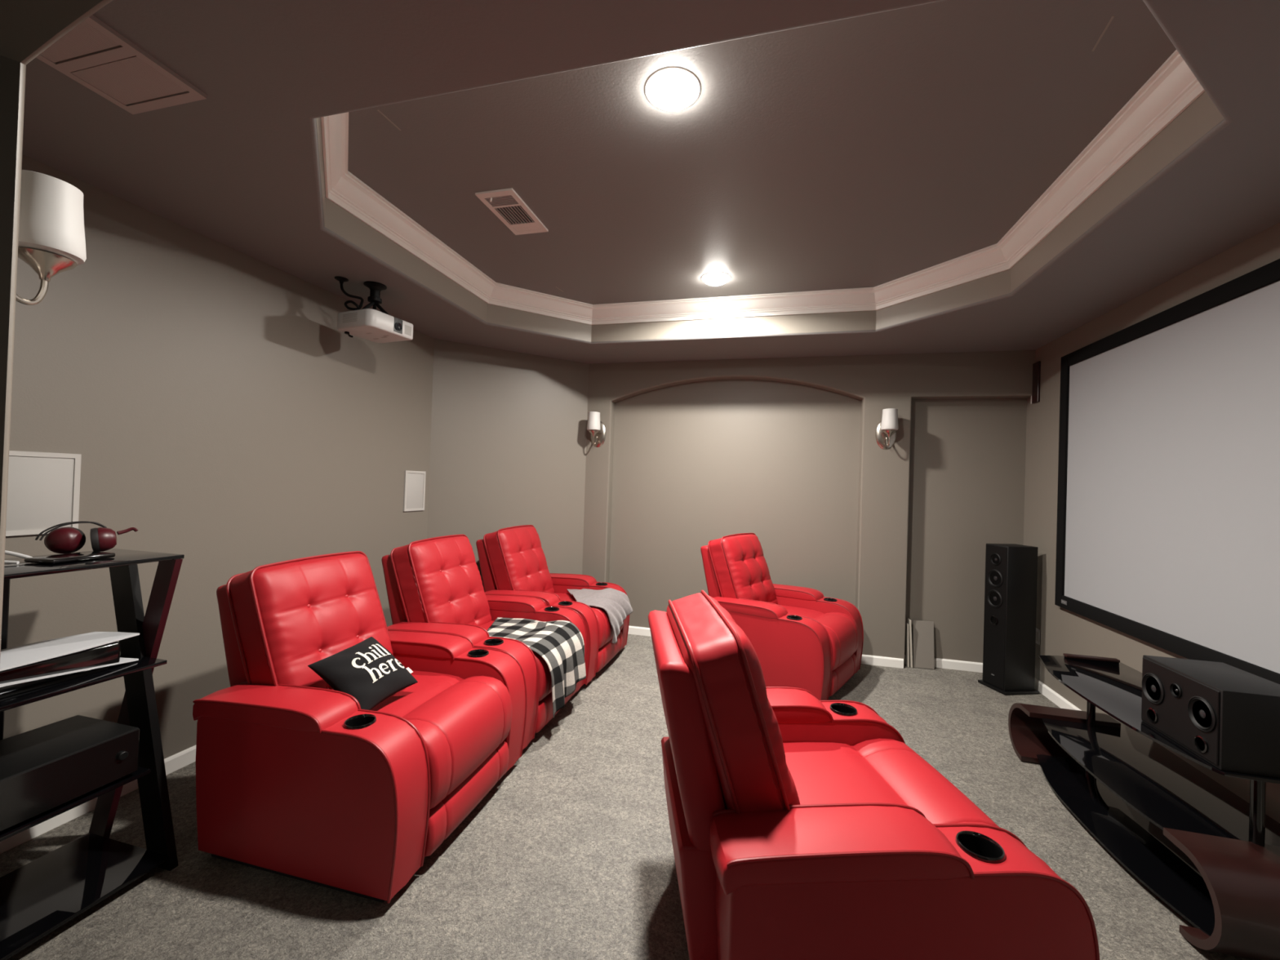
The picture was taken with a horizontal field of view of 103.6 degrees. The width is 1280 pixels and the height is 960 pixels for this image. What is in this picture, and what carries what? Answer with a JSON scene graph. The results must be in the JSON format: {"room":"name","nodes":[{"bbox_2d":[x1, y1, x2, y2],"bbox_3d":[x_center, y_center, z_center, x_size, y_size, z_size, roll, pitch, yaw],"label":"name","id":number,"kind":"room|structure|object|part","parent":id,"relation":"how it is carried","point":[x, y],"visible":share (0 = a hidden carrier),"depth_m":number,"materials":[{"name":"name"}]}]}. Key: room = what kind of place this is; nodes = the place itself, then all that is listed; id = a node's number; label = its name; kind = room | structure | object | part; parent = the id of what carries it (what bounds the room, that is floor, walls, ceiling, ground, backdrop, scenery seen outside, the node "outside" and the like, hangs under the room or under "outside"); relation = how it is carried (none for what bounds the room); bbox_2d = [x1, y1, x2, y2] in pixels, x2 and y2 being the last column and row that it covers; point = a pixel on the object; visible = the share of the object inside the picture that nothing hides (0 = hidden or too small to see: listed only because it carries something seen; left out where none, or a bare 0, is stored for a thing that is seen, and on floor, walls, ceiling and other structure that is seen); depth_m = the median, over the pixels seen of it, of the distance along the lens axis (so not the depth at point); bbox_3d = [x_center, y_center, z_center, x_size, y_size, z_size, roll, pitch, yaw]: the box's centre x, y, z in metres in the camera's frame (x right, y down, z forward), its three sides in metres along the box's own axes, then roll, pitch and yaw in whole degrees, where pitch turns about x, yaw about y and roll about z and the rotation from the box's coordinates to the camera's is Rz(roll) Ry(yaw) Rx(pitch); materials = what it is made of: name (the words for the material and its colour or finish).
{"room":"home theater","nodes":[
{"label":"home theater","id":0,"kind":"room"},
{"bbox_2d":[0,0,112,656],"bbox_3d":[-0.222,0.175,0.633,4.764,2.678,0.200,2,-1,15],"label":"wall","id":1,"kind":"structure","parent":0,"point":[28,28],"depth_m":0.99,"materials":[{"name":"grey paint"}]},
{"bbox_2d":[15,169,86,305],"bbox_3d":[-1.397,-0.537,1.149,0.162,0.316,0.188,2,-1,15],"label":"wall sconce","id":2,"kind":"object","parent":1,"relation":"attached to","point":[51,242],"visible":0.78,"depth_m":1.15,"materials":[{"name":"white fabric"}]},
{"bbox_3d":[-1.406,-0.442,1.125,0.012,0.083,0.121,2,-1,15],"label":"arm","id":3,"kind":"part","parent":2,"relation":"part of","materials":[{"name":"silver metal"}]},
{"bbox_3d":[-1.387,-0.609,1.179,0.127,0.170,0.127,2,-1,15],"label":"lamp shade","id":4,"kind":"part","parent":2,"relation":"part of","materials":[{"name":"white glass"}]},
{"bbox_2d":[3,154,434,759],"bbox_3d":[-2.126,0.088,2.736,0.080,2.588,2.956,2,-1,15],"label":"wall","id":5,"kind":"structure","parent":0,"point":[211,397],"depth_m":2.43,"materials":[{"name":"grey paint"}]},
{"bbox_2d":[5,450,81,536],"bbox_3d":[-2.289,0.050,1.917,0.012,0.312,0.230,2,-1,15],"label":"wall speaker","id":6,"kind":"object","parent":5,"relation":"attached to","point":[43,488],"visible":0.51,"depth_m":1.92,"materials":[{"name":"grey plastic"}]},
{"bbox_2d":[0,745,195,853],"bbox_3d":[-2.123,1.345,2.703,0.014,0.074,2.896,2,-1,15],"label":"baseboard","id":7,"kind":"structure","parent":5,"relation":"attached to","point":[174,762],"depth_m":2.04,"materials":[{"name":"white paint"}]},
{"bbox_2d":[403,470,426,511],"bbox_3d":[-1.765,0.085,3.946,0.012,0.312,0.230,2,-1,15],"label":"wall speaker","id":8,"kind":"object","parent":5,"relation":"attached to","point":[414,495],"visible":1,"depth_m":3.94,"materials":[{"name":"grey plastic"}]},
{"bbox_2d":[405,472,423,508],"bbox_3d":[-1.767,0.085,3.946,0.008,0.288,0.206,2,-1,15],"label":"grille","id":9,"kind":"object","parent":8,"relation":"attached to","point":[414,481],"depth_m":3.94,"materials":[{"name":"grey"}]},
{"bbox_2d":[426,338,589,591],"bbox_3d":[-1.149,0.135,4.503,1.389,2.588,0.080,2,-1,-30],"label":"wall","id":10,"kind":"structure","parent":0,"point":[508,428],"depth_m":4.45,"materials":[{"name":"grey paint"}]},
{"bbox_2d":[0,634,1250,959],"bbox_3d":[-0.244,1.473,0.581,4.920,0.100,8.452,2,-1,15],"label":"floor","id":11,"kind":"structure","parent":0,"point":[569,855],"depth_m":1.87,"materials":[{"name":"beige carpet"}]},
{"bbox_2d":[0,548,184,959],"bbox_3d":[-1.952,0.818,1.578,0.478,1.118,0.668,2,-1,15],"label":"rack","id":12,"kind":"object","parent":11,"relation":"on","point":[40,896],"visible":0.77,"depth_m":1.76,"materials":[{"name":"black glass"}]},
{"bbox_3d":[-2.114,0.821,1.637,0.035,1.104,0.050,2,-1,15],"label":"post","id":13,"kind":"part","parent":12,"relation":"part of","materials":[{"name":"black metal"}]},
{"bbox_2d":[4,560,19,564],"bbox_3d":[-1.979,0.248,1.504,0.172,0.015,0.024,2,-1,-30],"label":"cable","id":14,"kind":"object","parent":12,"relation":"on","point":[6,562],"visible":0.84,"depth_m":1.53,"materials":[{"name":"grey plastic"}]},
{"bbox_2d":[4,550,32,558],"bbox_3d":[-2.026,0.235,1.558,0.217,0.039,0.023,2,-1,-27],"label":"cable","id":15,"kind":"object","parent":12,"relation":"on","point":[8,553],"visible":0.59,"depth_m":1.58,"materials":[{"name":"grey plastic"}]},
{"bbox_2d":[0,715,139,831],"bbox_3d":[-1.909,0.918,1.552,0.321,0.160,0.430,2,-1,15],"label":"receiver","id":16,"kind":"object","parent":12,"relation":"on","point":[42,769],"visible":1,"depth_m":1.57,"materials":[{"name":"black metal"}]},
{"bbox_3d":[-1.717,0.916,1.672,0.010,0.026,0.026,2,-1,15],"label":"knob","id":17,"kind":"part","parent":16,"relation":"part of","materials":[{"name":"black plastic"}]},
{"bbox_2d":[0,631,139,698],"bbox_3d":[-1.910,0.586,1.574,0.222,0.100,0.472,2,-1,15],"label":"game console","id":18,"kind":"object","parent":12,"relation":"on","point":[39,664],"visible":0.99,"depth_m":1.59,"materials":[{"name":"matte white plastic"},{"name":"glossy black plastic"}]},
{"bbox_3d":[-1.911,0.609,1.574,0.222,0.046,0.472,2,-1,15],"label":"panel","id":19,"kind":"part","parent":18,"relation":"part of","materials":[{"name":"grey plastic"}]},
{"bbox_3d":[-1.909,0.541,1.575,0.222,0.010,0.472,2,-1,15],"label":"panel","id":20,"kind":"part","parent":18,"relation":"part of","materials":[{"name":"grey plastic"}]},
{"bbox_2d":[24,551,115,564],"bbox_3d":[-1.859,0.254,1.648,0.111,0.015,0.170,2,-1,9],"label":"box","id":21,"kind":"object","parent":12,"relation":"on","point":[82,556],"visible":1,"depth_m":1.62,"materials":[{"name":"black plastic"}]},
{"bbox_2d":[0,766,150,841],"bbox_3d":[-1.951,1.005,1.525,0.358,0.014,0.570,2,-1,15],"label":"shelf","id":22,"kind":"object","parent":12,"relation":"attached to","point":[141,771],"depth_m":1.56,"materials":[{"name":"black glass"}]},
{"bbox_2d":[0,653,167,711],"bbox_3d":[-1.933,0.642,1.550,0.330,0.014,0.615,2,-1,15],"label":"shelf","id":23,"kind":"object","parent":12,"relation":"attached to","point":[146,660],"depth_m":1.61,"materials":[{"name":"black glass"}]},
{"bbox_2d":[0,832,169,959],"bbox_3d":[-1.950,1.332,1.543,0.410,0.014,0.618,2,-1,15],"label":"shelf","id":24,"kind":"object","parent":12,"relation":"attached to","point":[38,897],"depth_m":1.66,"materials":[{"name":"black glass"}]},
{"bbox_2d":[35,520,137,554],"bbox_3d":[-1.943,0.202,1.773,0.238,0.113,0.089,2,-1,-29],"label":"headphones","id":25,"kind":"object","parent":12,"relation":"on","point":[68,540],"visible":1,"depth_m":1.75,"materials":[{"name":"red plastic"}]},
{"bbox_2d":[44,526,85,554],"bbox_3d":[-1.992,0.210,1.742,0.095,0.094,0.088,2,-1,15],"label":"ear cup","id":26,"kind":"object","parent":25,"relation":"on","point":[68,540],"depth_m":1.72,"materials":[{"name":"red plastic"}]},
{"bbox_2d":[89,527,116,551],"bbox_3d":[-1.917,0.213,1.792,0.091,0.088,0.084,2,-1,15],"label":"ear cup","id":27,"kind":"object","parent":25,"relation":"on","point":[102,539],"depth_m":1.77,"materials":[{"name":"red plastic"}]},
{"bbox_2d":[4,548,184,579],"bbox_3d":[-1.905,0.267,1.562,0.355,0.014,0.640,2,-1,15],"label":"shelf","id":28,"kind":"object","parent":12,"relation":"attached to","point":[122,557],"depth_m":1.62,"materials":[{"name":"black glass"}]},
{"bbox_3d":[-1.886,0.830,1.876,0.461,1.104,0.029,2,-1,20],"label":"leg","id":29,"kind":"part","parent":12,"relation":"part of","materials":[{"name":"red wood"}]},
{"bbox_3d":[-1.819,0.832,1.841,0.352,1.104,0.034,2,-1,10],"label":"leg","id":30,"kind":"part","parent":12,"relation":"part of","materials":[{"name":"black paint"}]},
{"bbox_2d":[192,551,527,903],"bbox_3d":[-1.168,0.882,2.207,1.073,1.052,0.936,2,-1,14],"label":"recliner","id":31,"kind":"object","parent":11,"relation":"on","point":[295,780],"visible":0.89,"depth_m":1.82,"materials":[{"name":"red leather"}]},
{"bbox_2d":[229,553,393,689],"bbox_3d":[-1.440,0.679,2.277,0.373,0.641,0.611,2,-1,14],"label":"cushion","id":32,"kind":"object","parent":31,"relation":"on","point":[288,616],"depth_m":2.08,"materials":[{"name":"red leather"}]},
{"bbox_3d":[-1.192,1.106,1.820,0.872,0.521,0.169,2,-1,14],"label":"armrest","id":33,"kind":"part","parent":31,"relation":"part of","materials":[{"name":"red leather"}]},
{"bbox_2d":[307,636,417,710],"bbox_3d":[-1.128,0.799,2.085,0.251,0.208,0.337,2,-1,19],"label":"throw pillow","id":34,"kind":"object","parent":31,"relation":"on","point":[366,671],"visible":0.91,"depth_m":2.01,"materials":[{"name":"black fabric"}]},
{"bbox_3d":[-1.041,1.052,2.173,0.802,0.291,0.580,2,-1,14],"label":"seat","id":35,"kind":"part","parent":31,"relation":"part of","materials":[{"name":"red leather"}]},
{"bbox_3d":[-1.012,1.119,2.554,0.872,0.521,0.169,2,-1,14],"label":"armrest","id":36,"kind":"part","parent":31,"relation":"part of","materials":[{"name":"red leather"}]},
{"bbox_2d":[381,533,586,749],"bbox_3d":[-0.962,0.897,3.124,1.073,1.052,0.936,2,-1,14],"label":"recliner","id":37,"kind":"object","parent":11,"relation":"on","point":[434,584],"visible":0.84,"depth_m":2.95,"materials":[{"name":"red leather"}]},
{"bbox_2d":[392,535,491,626],"bbox_3d":[-1.234,0.694,3.195,0.373,0.641,0.611,2,-1,14],"label":"cushion","id":38,"kind":"object","parent":37,"relation":"on","point":[436,580],"depth_m":3.00,"materials":[{"name":"red leather"}]},
{"bbox_3d":[-0.987,1.121,2.737,0.872,0.521,0.169,2,-1,14],"label":"armrest","id":39,"kind":"part","parent":37,"relation":"part of","materials":[{"name":"red leather"}]},
{"bbox_3d":[-0.836,1.067,3.090,0.802,0.291,0.580,2,-1,14],"label":"seat","id":40,"kind":"part","parent":37,"relation":"part of","materials":[{"name":"red leather"}]},
{"bbox_2d":[486,617,586,717],"bbox_3d":[-0.705,1.087,3.054,0.680,0.390,0.571,2,-1,14],"label":"throw blanket","id":41,"kind":"object","parent":37,"relation":"on","point":[560,643],"visible":0.86,"depth_m":3.01,"materials":[{"name":"multicoloured fabric"}]},
{"bbox_3d":[-0.805,1.134,3.470,0.872,0.521,0.169,2,-1,14],"label":"armrest","id":42,"kind":"part","parent":37,"relation":"part of","materials":[{"name":"red leather"}]},
{"bbox_2d":[475,524,629,687],"bbox_3d":[-0.701,0.913,4.035,1.073,1.052,0.936,2,-1,16],"label":"recliner","id":43,"kind":"object","parent":11,"relation":"on","point":[513,560],"visible":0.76,"depth_m":3.87,"materials":[{"name":"red leather"}]},
{"bbox_2d":[484,525,554,593],"bbox_3d":[-0.971,0.711,4.115,0.373,0.641,0.611,2,-1,16],"label":"cushion","id":44,"kind":"object","parent":43,"relation":"on","point":[515,560],"depth_m":3.89,"materials":[{"name":"red leather"}]},
{"bbox_3d":[-0.737,1.137,3.649,0.872,0.521,0.169,2,-1,16],"label":"armrest","id":45,"kind":"part","parent":43,"relation":"part of","materials":[{"name":"red leather"}]},
{"bbox_3d":[-0.575,1.084,3.997,0.802,0.291,0.580,2,-1,16],"label":"seat","id":46,"kind":"part","parent":43,"relation":"part of","materials":[{"name":"red leather"}]},
{"bbox_3d":[-0.533,1.151,4.377,0.872,0.521,0.169,2,-1,16],"label":"armrest","id":47,"kind":"part","parent":43,"relation":"part of","materials":[{"name":"red leather"}]},
{"bbox_2d":[567,587,632,643],"bbox_3d":[-0.409,1.058,3.985,0.595,0.340,0.506,2,-1,16],"label":"throw blanket","id":48,"kind":"object","parent":43,"relation":"on","point":[616,603],"visible":0.98,"depth_m":3.95,"materials":[{"name":"grey fabric"}]},
{"bbox_2d":[700,533,863,700],"bbox_3d":[1.056,0.968,3.871,1.073,1.052,0.936,1,-1,38],"label":"recliner","id":49,"kind":"object","parent":11,"relation":"on","point":[802,637],"visible":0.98,"depth_m":3.56,"materials":[{"name":"red leather"}]},
{"bbox_2d":[709,533,777,604],"bbox_3d":[0.837,0.768,4.051,0.373,0.641,0.611,1,-1,38],"label":"cushion","id":50,"kind":"object","parent":49,"relation":"on","point":[739,569],"depth_m":3.89,"materials":[{"name":"red leather"}]},
{"bbox_3d":[0.874,1.188,3.526,0.872,0.521,0.169,1,-1,38],"label":"armrest","id":51,"kind":"part","parent":49,"relation":"part of","materials":[{"name":"red leather"}]},
{"bbox_3d":[1.157,1.137,3.786,0.802,0.291,0.580,1,-1,38],"label":"seat","id":52,"kind":"part","parent":49,"relation":"part of","materials":[{"name":"red leather"}]},
{"bbox_3d":[1.342,1.208,4.119,0.872,0.521,0.169,1,-1,38],"label":"armrest","id":53,"kind":"part","parent":49,"relation":"part of","materials":[{"name":"red leather"}]},
{"bbox_2d":[648,590,1099,959],"bbox_3d":[0.553,0.932,1.609,1.053,1.051,0.936,2,-1,-2],"label":"recliner","id":54,"kind":"object","parent":11,"relation":"on","point":[802,826],"visible":1,"depth_m":1.27,"materials":[{"name":"red leather"}]},
{"bbox_2d":[666,592,799,812],"bbox_3d":[0.273,0.731,1.599,0.373,0.641,0.611,4,-1,-2],"label":"cushion","id":55,"kind":"object","parent":54,"relation":"on","point":[726,754],"depth_m":1.31,"materials":[{"name":"red leather"}]},
{"bbox_3d":[0.595,1.165,1.988,0.872,0.521,0.169,2,-1,-2],"label":"armrest","id":56,"kind":"part","parent":54,"relation":"part of","materials":[{"name":"red leather"}]},
{"bbox_3d":[0.673,1.102,1.613,0.802,0.291,0.580,2,-1,-2],"label":"seat","id":57,"kind":"part","parent":54,"relation":"part of","materials":[{"name":"red leather"}]},
{"bbox_3d":[0.627,1.159,1.232,0.872,0.521,0.169,2,-1,-2],"label":"armrest","id":58,"kind":"part","parent":54,"relation":"part of","materials":[{"name":"red leather"}]},
{"bbox_2d":[905,622,909,666],"bbox_3d":[2.201,1.356,4.146,0.022,0.350,0.060,2,-1,15],"label":"leaning board","id":59,"kind":"object","parent":11,"relation":"on","point":[906,624],"visible":1,"depth_m":4.13,"materials":[{"name":"beige"}]},
{"bbox_2d":[907,617,912,667],"bbox_3d":[2.221,1.339,4.141,0.032,0.385,0.070,2,-1,15],"label":"leaning board","id":60,"kind":"object","parent":11,"relation":"on","point":[908,619],"visible":0.9,"depth_m":4.11,"materials":[{"name":"beige"}]},
{"bbox_2d":[912,620,934,669],"bbox_3d":[2.321,1.348,4.127,0.156,0.374,0.056,2,-1,13],"label":"leaning board","id":61,"kind":"object","parent":11,"relation":"on","point":[922,631],"visible":1,"depth_m":4.12,"materials":[{"name":"grey wood"}]},
{"bbox_2d":[977,543,1039,695],"bbox_3d":[2.748,1.015,3.744,0.284,1.060,0.240,2,-1,-9],"label":"tower speaker","id":62,"kind":"object","parent":11,"relation":"on","point":[1011,569],"visible":1,"depth_m":3.66},
{"bbox_2d":[1008,653,1279,959],"bbox_3d":[2.140,1.215,2.126,0.473,0.577,1.396,2,-1,15],"label":"media stand","id":63,"kind":"object","parent":11,"relation":"on","point":[1211,855],"visible":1,"depth_m":1.97,"materials":[{"name":"black glass"}]},
{"bbox_3d":[2.271,1.367,2.540,0.034,0.232,0.034,2,-1,15],"label":"post","id":64,"kind":"part","parent":63,"relation":"part of","materials":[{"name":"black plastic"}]},
{"bbox_3d":[2.279,1.100,2.543,0.034,0.282,0.034,2,-1,15],"label":"post","id":65,"kind":"part","parent":63,"relation":"part of","materials":[{"name":"black plastic"}]},
{"bbox_3d":[2.402,0.947,2.681,0.240,0.014,0.035,2,-1,15],"label":"rail","id":66,"kind":"part","parent":63,"relation":"part of","materials":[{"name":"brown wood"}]},
{"bbox_2d":[1036,754,1214,936],"bbox_3d":[2.135,1.480,2.137,0.473,0.010,1.228,2,-1,15],"label":"shelf","id":67,"kind":"object","parent":63,"relation":"attached to","point":[1139,845],"depth_m":2.04,"materials":[{"name":"black glass"}]},
{"bbox_2d":[1039,655,1279,783],"bbox_3d":[2.152,0.946,2.142,0.473,0.010,1.228,2,-1,15],"label":"shelf","id":68,"kind":"object","parent":63,"relation":"attached to","point":[1114,687],"depth_m":2.26,"materials":[{"name":"black glass"}]},
{"bbox_2d":[1040,715,1279,846],"bbox_3d":[2.143,1.238,2.139,0.473,0.010,1.228,2,-1,15],"label":"shelf","id":69,"kind":"object","parent":63,"relation":"attached to","point":[1158,784],"depth_m":2.06,"materials":[{"name":"black glass"}]},
{"bbox_2d":[1141,655,1279,777],"bbox_3d":[2.015,0.805,1.749,0.260,0.255,0.358,2,-1,15],"label":"speaker","id":70,"kind":"object","parent":63,"relation":"on","point":[1228,716],"visible":1,"depth_m":1.66},
{"bbox_3d":[2.055,1.085,1.676,0.034,0.282,0.034,2,-1,15],"label":"post","id":71,"kind":"part","parent":63,"relation":"part of","materials":[{"name":"black plastic"}]},
{"bbox_2d":[22,0,1279,364],"bbox_3d":[-0.155,-1.319,0.606,4.920,0.352,8.452,2,-1,15],"label":"ceiling","id":72,"kind":"structure","parent":0,"point":[823,144],"depth_m":1.95,"materials":[{"name":"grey paint"}]},
{"bbox_2d":[35,14,207,114],"bbox_3d":[-1.514,-1.173,1.400,0.314,0.012,0.354,2,-1,15],"label":"ceiling vent","id":73,"kind":"object","parent":72,"relation":"in","point":[92,54],"visible":0.77,"depth_m":1.43,"materials":[{"name":"beige metal"}]},
{"bbox_2d":[334,275,348,284],"bbox_3d":[-1.738,-1.157,2.933,0.072,0.030,0.072,2,-1,15],"label":"cable grommet","id":74,"kind":"object","parent":72,"relation":"attached to","point":[341,279],"visible":1,"depth_m":2.92,"materials":[{"name":"black plastic"}]},
{"bbox_2d":[339,283,364,310],"bbox_3d":[-1.702,-1.070,2.978,0.124,0.147,0.067,2,-1,-25],"label":"cable","id":75,"kind":"object","parent":74,"relation":"hanging from","point":[344,292],"visible":0.94,"depth_m":2.97,"materials":[{"name":"black plastic"}]},
{"bbox_2d":[337,280,413,342],"bbox_3d":[-1.646,-1.020,3.088,0.379,0.295,0.313,2,-1,23],"label":"projector","id":76,"kind":"object","parent":72,"relation":"hanging from","point":[373,325],"visible":1,"depth_m":2.99,"materials":[{"name":"grey plastic"}]},
{"bbox_2d":[342,312,357,323],"bbox_3d":[-1.690,-0.946,2.937,0.120,0.049,0.004,2,-1,23],"label":"vent","id":77,"kind":"object","parent":76,"relation":"attached to","point":[348,317],"depth_m":2.94,"materials":[{"name":"grey plastic"}]},
{"bbox_3d":[-1.611,-1.028,2.985,0.021,0.094,0.090,1,-1,33],"label":"mount arm","id":78,"kind":"part","parent":76,"relation":"part of","materials":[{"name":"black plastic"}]},
{"bbox_3d":[-1.549,-1.025,3.015,0.096,0.095,0.023,2,-1,-1],"label":"mount arm","id":79,"kind":"part","parent":76,"relation":"part of","materials":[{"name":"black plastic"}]},
{"bbox_2d":[404,324,411,335],"bbox_3d":[-1.437,-0.927,3.120,0.004,0.056,0.053,2,-1,22],"label":"vent","id":80,"kind":"object","parent":76,"relation":"attached to","point":[407,329],"depth_m":3.12,"materials":[{"name":"white plastic"}]},
{"bbox_2d":[475,187,548,235],"bbox_3d":[-0.675,-1.419,2.699,0.205,0.029,0.415,2,-1,15],"label":"ceiling vent","id":81,"kind":"object","parent":72,"relation":"in","point":[506,204],"visible":1,"depth_m":2.67,"materials":[{"name":"beige metal"}]},
{"bbox_2d":[644,66,700,111],"bbox_3d":[0.117,-1.395,1.827,0.202,0.042,0.202,2,-1,15],"label":"recessed light","id":82,"kind":"object","parent":72,"relation":"in","point":[668,88],"visible":1,"depth_m":1.79,"materials":[{"name":"white"}]},
{"bbox_2d":[701,271,730,285],"bbox_3d":[0.520,-1.367,3.458,0.202,0.042,0.202,2,-1,15],"label":"recessed light","id":83,"kind":"object","parent":72,"relation":"in","point":[712,278],"visible":1,"depth_m":3.41,"materials":[{"name":"white"}]},
{"bbox_2d":[377,15,1115,292],"bbox_3d":[0.394,-1.399,2.576,2.535,0.002,1.879,2,-1,15],"label":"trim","id":84,"kind":"structure","parent":72,"relation":"attached to","point":[1113,16],"depth_m":1.59,"materials":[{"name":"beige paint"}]},
{"bbox_2d":[320,49,1204,324],"bbox_3d":[0.324,-1.332,2.616,3.343,0.137,2.585,2,-1,15],"label":"trim","id":85,"kind":"structure","parent":72,"relation":"attached to","point":[1173,87],"depth_m":2.83,"materials":[{"name":"white paint"}]},
{"bbox_2d":[315,91,1223,342],"bbox_3d":[0.322,-1.264,2.615,3.346,0.276,2.588,2,-1,15],"label":"trim","id":86,"kind":"structure","parent":72,"relation":"attached to","point":[1202,115],"depth_m":3.01,"materials":[{"name":"beige paint"}]},
{"bbox_2d":[582,350,1035,667],"bbox_3d":[1.254,0.256,4.417,3.858,2.678,0.117,2,-1,15],"label":"wall","id":87,"kind":"structure","parent":0,"point":[786,452],"depth_m":4.37,"materials":[{"name":"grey paint"}]},
{"bbox_2d":[586,411,605,447],"bbox_3d":[-0.423,-0.469,4.705,0.162,0.316,0.188,2,-1,15],"label":"wall sconce","id":88,"kind":"object","parent":87,"relation":"attached to","point":[597,428],"visible":1,"depth_m":4.66,"materials":[{"name":"silver metal"}]},
{"bbox_3d":[-0.428,-0.542,4.676,0.127,0.170,0.127,2,-1,15],"label":"lamp shade","id":89,"kind":"part","parent":88,"relation":"part of","materials":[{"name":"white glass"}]},
{"bbox_3d":[-0.420,-0.374,4.727,0.012,0.083,0.121,2,-1,15],"label":"arm","id":90,"kind":"part","parent":88,"relation":"part of","materials":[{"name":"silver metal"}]},
{"bbox_3d":[-0.402,-0.438,4.788,0.162,0.256,0.016,2,-1,15],"label":"wall plate","id":91,"kind":"part","parent":88,"relation":"part of","materials":[{"name":"silver metal"}]},
{"bbox_2d":[627,626,982,672],"bbox_3d":[1.223,1.467,4.396,3.678,0.074,0.131,2,-1,15],"label":"baseboard","id":92,"kind":"structure","parent":87,"relation":"attached to","point":[866,659],"depth_m":4.12,"materials":[{"name":"white paint"}]},
{"bbox_2d":[875,408,898,449],"bbox_3d":[2.012,-0.409,4.075,0.162,0.316,0.188,2,-1,15],"label":"wall sconce","id":93,"kind":"object","parent":87,"relation":"attached to","point":[886,433],"visible":1,"depth_m":4.04,"materials":[{"name":"silver metal"}]},
{"bbox_3d":[2.033,-0.378,4.158,0.162,0.256,0.016,2,-1,15],"label":"wall plate","id":94,"kind":"part","parent":93,"relation":"part of","materials":[{"name":"silver metal"}]},
{"bbox_3d":[2.015,-0.314,4.097,0.012,0.083,0.121,2,-1,15],"label":"arm","id":95,"kind":"part","parent":93,"relation":"part of","materials":[{"name":"silver metal"}]},
{"bbox_3d":[2.007,-0.483,4.046,0.127,0.170,0.127,2,-1,15],"label":"lamp shade","id":96,"kind":"part","parent":93,"relation":"part of","materials":[{"name":"white glass"}]},
{"bbox_2d":[1023,222,1279,822],"bbox_3d":[2.568,0.231,1.947,0.080,2.588,4.342,2,-1,15],"label":"wall","id":97,"kind":"structure","parent":0,"point":[1062,630],"depth_m":3.31,"materials":[{"name":"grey paint"}]},
{"bbox_2d":[1031,360,1040,404],"bbox_3d":[3.045,-0.748,3.876,0.018,0.314,0.102,2,-1,15],"label":"wall speaker","id":98,"kind":"object","parent":97,"relation":"attached to","point":[1035,397],"visible":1,"depth_m":3.85,"materials":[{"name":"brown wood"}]},
{"bbox_2d":[1035,627,1039,644],"bbox_3d":[2.963,1.164,3.757,0.009,0.114,0.070,2,-1,15],"label":"wall plate","id":99,"kind":"object","parent":97,"relation":"attached to","point":[1037,631],"visible":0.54,"depth_m":3.74,"materials":[{"name":"grey plastic"}]},
{"bbox_2d":[1034,677,1081,711],"bbox_3d":[2.513,1.487,2.068,0.014,0.074,3.992,2,-1,15],"label":"baseboard","id":100,"kind":"structure","parent":97,"relation":"attached to","point":[1043,689],"depth_m":3.50,"materials":[{"name":"white paint"}]},
{"bbox_2d":[1054,258,1279,684],"bbox_3d":[2.546,-0.019,2.075,0.040,1.717,2.920,2,-1,15],"label":"projection screen","id":101,"kind":"object","parent":97,"relation":"attached to","point":[1168,528],"visible":0.98,"depth_m":2.46,"materials":[{"name":"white fabric"}]},
{"bbox_3d":[2.903,0.005,3.448,0.036,1.717,0.082,2,-1,15],"label":"frame","id":102,"kind":"part","parent":101,"relation":"part of","materials":[{"name":"black fabric"}]},
{"bbox_3d":[2.522,0.798,2.067,0.036,0.082,2.756,2,-1,15],"label":"frame","id":103,"kind":"part","parent":101,"relation":"part of","materials":[{"name":"black fabric"}]},
{"bbox_3d":[2.574,-0.836,2.082,0.036,0.082,2.756,2,-1,15],"label":"frame","id":104,"kind":"part","parent":101,"relation":"part of","materials":[{"name":"black fabric"}]}
]}

